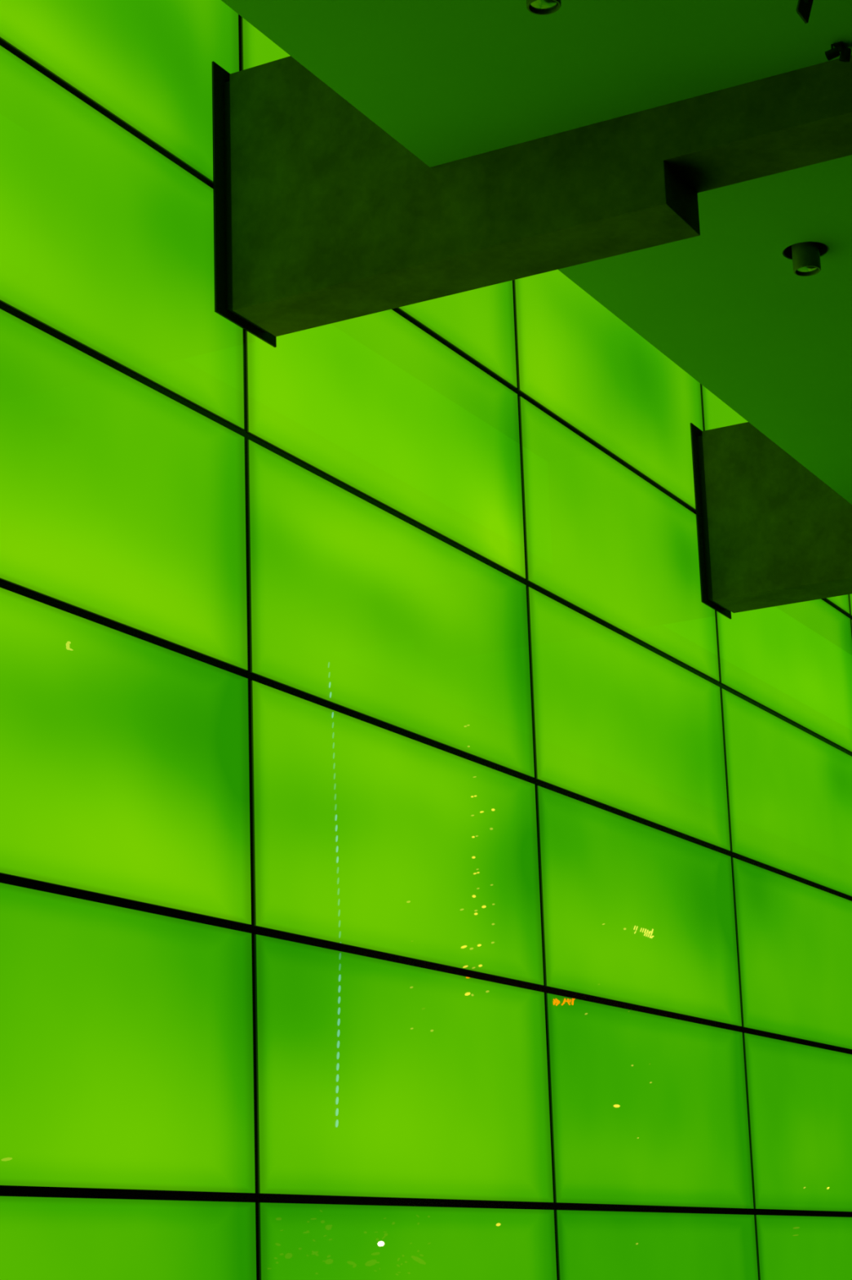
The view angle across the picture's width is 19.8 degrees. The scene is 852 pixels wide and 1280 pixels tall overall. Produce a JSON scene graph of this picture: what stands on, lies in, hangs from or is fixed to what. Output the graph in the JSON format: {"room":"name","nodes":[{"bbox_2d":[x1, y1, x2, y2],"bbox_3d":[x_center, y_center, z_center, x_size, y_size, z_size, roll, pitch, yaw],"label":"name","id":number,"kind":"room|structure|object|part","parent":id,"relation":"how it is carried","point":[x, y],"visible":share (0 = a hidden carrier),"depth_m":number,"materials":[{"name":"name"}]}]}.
{"room":"building lobby","nodes":[
{"label":"building lobby","id":0,"kind":"room"},
{"bbox_2d":[0,0,851,1279],"bbox_3d":[2.780,1.618,18.251,0.120,9.202,28.048,-10,-17,27],"label":"wall","id":1,"kind":"structure","parent":0,"point":[408,869],"depth_m":12.31,"materials":[{"name":"green glass"}]},
{"bbox_3d":[-1.668,-3.058,10.947,0.019,1.159,3.071,-10,-17,27],"label":"glass panel","id":2,"kind":"part","parent":1,"relation":"part of","materials":[{"name":"green glass"}]},
{"bbox_3d":[-1.629,-1.899,10.641,0.019,1.159,3.071,-10,-17,27],"label":"glass panel","id":3,"kind":"part","parent":1,"relation":"part of","materials":[{"name":"green glass"}]},
{"bbox_3d":[-1.590,-0.739,10.335,0.019,1.159,3.071,-10,-17,27],"label":"glass panel","id":4,"kind":"part","parent":1,"relation":"part of","materials":[{"name":"green glass"}]},
{"bbox_3d":[-1.551,0.420,10.029,0.019,1.159,3.071,-10,-17,27],"label":"glass panel","id":5,"kind":"part","parent":1,"relation":"part of","materials":[{"name":"green glass"}]},
{"bbox_3d":[-1.512,1.580,9.723,0.019,1.159,3.071,-10,-17,27],"label":"glass panel","id":6,"kind":"part","parent":1,"relation":"part of","materials":[{"name":"green glass"}]},
{"bbox_3d":[-1.473,2.740,9.417,0.019,1.159,3.071,-10,-17,27],"label":"glass panel","id":7,"kind":"part","parent":1,"relation":"part of","materials":[{"name":"green glass"}]},
{"bbox_3d":[-0.201,-2.404,13.612,0.019,1.159,3.071,-10,-17,27],"label":"glass panel","id":8,"kind":"part","parent":1,"relation":"part of","materials":[{"name":"green glass"}]},
{"bbox_3d":[-0.162,-1.245,13.306,0.019,1.159,3.071,-10,-17,27],"label":"glass panel","id":9,"kind":"part","parent":1,"relation":"part of","materials":[{"name":"green glass"}]},
{"bbox_3d":[-0.123,-0.085,13.000,0.019,1.159,3.071,-10,-17,27],"label":"glass panel","id":10,"kind":"part","parent":1,"relation":"part of","materials":[{"name":"green glass"}]},
{"bbox_3d":[-0.084,1.075,12.694,0.019,1.159,3.071,-10,-17,27],"label":"glass panel","id":11,"kind":"part","parent":1,"relation":"part of","materials":[{"name":"green glass"}]},
{"bbox_3d":[-0.045,2.234,12.388,0.019,1.159,3.071,-10,-17,27],"label":"glass panel","id":12,"kind":"part","parent":1,"relation":"part of","materials":[{"name":"green glass"}]},
{"bbox_3d":[-0.006,3.394,12.082,0.019,1.159,3.071,-10,-17,27],"label":"glass panel","id":13,"kind":"part","parent":1,"relation":"part of","materials":[{"name":"green glass"}]},
{"bbox_3d":[1.266,-1.750,16.278,0.019,1.159,3.071,-10,-17,27],"label":"glass panel","id":14,"kind":"part","parent":1,"relation":"part of","materials":[{"name":"green glass"}]},
{"bbox_3d":[1.305,-0.591,15.972,0.019,1.159,3.071,-10,-17,27],"label":"glass panel","id":15,"kind":"part","parent":1,"relation":"part of","materials":[{"name":"green glass"}]},
{"bbox_3d":[1.344,0.569,15.666,0.019,1.159,3.071,-10,-17,27],"label":"glass panel","id":16,"kind":"part","parent":1,"relation":"part of","materials":[{"name":"green glass"}]},
{"bbox_3d":[1.383,1.729,15.360,0.019,1.159,3.071,-10,-17,27],"label":"glass panel","id":17,"kind":"part","parent":1,"relation":"part of","materials":[{"name":"green glass"}]},
{"bbox_3d":[1.422,2.888,15.053,0.019,1.159,3.071,-10,-17,27],"label":"glass panel","id":18,"kind":"part","parent":1,"relation":"part of","materials":[{"name":"green glass"}]},
{"bbox_3d":[1.461,4.048,14.747,0.019,1.159,3.071,-10,-17,27],"label":"glass panel","id":19,"kind":"part","parent":1,"relation":"part of","materials":[{"name":"green glass"}]},
{"bbox_3d":[2.733,-1.096,18.943,0.019,1.159,3.071,-10,-17,27],"label":"glass panel","id":20,"kind":"part","parent":1,"relation":"part of","materials":[{"name":"green glass"}]},
{"bbox_3d":[2.772,0.063,18.637,0.019,1.159,3.071,-10,-17,27],"label":"glass panel","id":21,"kind":"part","parent":1,"relation":"part of","materials":[{"name":"green glass"}]},
{"bbox_3d":[2.811,1.223,18.331,0.019,1.159,3.071,-10,-17,27],"label":"glass panel","id":22,"kind":"part","parent":1,"relation":"part of","materials":[{"name":"green glass"}]},
{"bbox_3d":[2.850,2.383,18.025,0.019,1.159,3.071,-10,-17,27],"label":"glass panel","id":23,"kind":"part","parent":1,"relation":"part of","materials":[{"name":"green glass"}]},
{"bbox_3d":[2.889,3.542,17.719,0.019,1.159,3.071,-10,-17,27],"label":"glass panel","id":24,"kind":"part","parent":1,"relation":"part of","materials":[{"name":"green glass"}]},
{"bbox_3d":[2.928,4.702,17.413,0.019,1.159,3.071,-10,-17,27],"label":"glass panel","id":25,"kind":"part","parent":1,"relation":"part of","materials":[{"name":"green glass"}]},
{"bbox_3d":[4.200,-0.442,21.608,0.019,1.159,3.071,-10,-17,27],"label":"glass panel","id":26,"kind":"part","parent":1,"relation":"part of","materials":[{"name":"green glass"}]},
{"bbox_2d":[221,0,851,504],"bbox_3d":[4.195,-1.421,16.401,2.626,0.784,31.119,-10,-17,27],"label":"ceiling","id":27,"kind":"structure","parent":0,"point":[449,81],"depth_m":10.89,"materials":[{"name":"paint"}]},
{"bbox_2d":[212,55,851,347],"bbox_3d":[0.759,-2.434,11.274,3.779,1.324,0.550,-10,-17,27],"label":"concrete beam","id":28,"kind":"structure","parent":27,"relation":"attached to","point":[322,217],"depth_m":11.35,"materials":[{"name":"grey concrete"}]},
{"bbox_3d":[-0.901,-2.155,12.120,0.011,1.324,0.550,-10,-17,27],"label":"wall plate","id":29,"kind":"part","parent":28,"relation":"part of","materials":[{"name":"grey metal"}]},
{"bbox_2d":[526,0,561,15],"bbox_3d":[0.467,-2.660,9.798,0.230,0.274,0.230,-10,-17,27],"label":"recessed light","id":30,"kind":"object","parent":27,"relation":"in","point":[541,7],"visible":1,"depth_m":9.78,"materials":[{"name":"black metal"}]},
{"bbox_2d":[690,422,851,618],"bbox_3d":[3.694,-1.125,16.605,3.779,1.324,0.550,-10,-17,27],"label":"concrete beam","id":31,"kind":"structure","parent":27,"relation":"attached to","point":[771,532],"depth_m":17.05,"materials":[{"name":"grey concrete"}]},
{"bbox_3d":[2.033,-0.846,17.450,0.011,1.324,0.550,-10,-17,27],"label":"wall plate","id":32,"kind":"part","parent":31,"relation":"part of","materials":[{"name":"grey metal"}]},
{"bbox_2d":[795,0,813,23],"bbox_3d":[1.526,-2.567,9.840,0.072,0.174,0.093,6,-17,-27],"label":"ceiling spotlight","id":33,"kind":"object","parent":27,"relation":"attached to","point":[804,7],"visible":1,"depth_m":9.82,"materials":[{"name":"black metal"}]},
{"bbox_2d":[782,241,828,276],"bbox_3d":[1.934,-2.006,12.464,0.230,0.274,0.230,-10,-17,27],"label":"recessed light","id":34,"kind":"object","parent":27,"relation":"in","point":[806,256],"visible":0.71,"depth_m":12.40,"materials":[{"name":"black metal"}]},
{"bbox_2d":[825,41,851,62],"bbox_3d":[1.744,-2.487,10.364,0.120,0.076,0.070,5,-16,-26],"label":"spotlight","id":35,"kind":"object","parent":27,"relation":"attached to","point":[845,55],"visible":1,"depth_m":10.35,"materials":[{"name":"black metal"}]},
{"bbox_3d":[1.756,-2.517,10.379,0.036,0.012,0.072,-10,-17,27],"label":"mounting plate","id":36,"kind":"part","parent":35,"relation":"part of","materials":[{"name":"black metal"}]}
]}

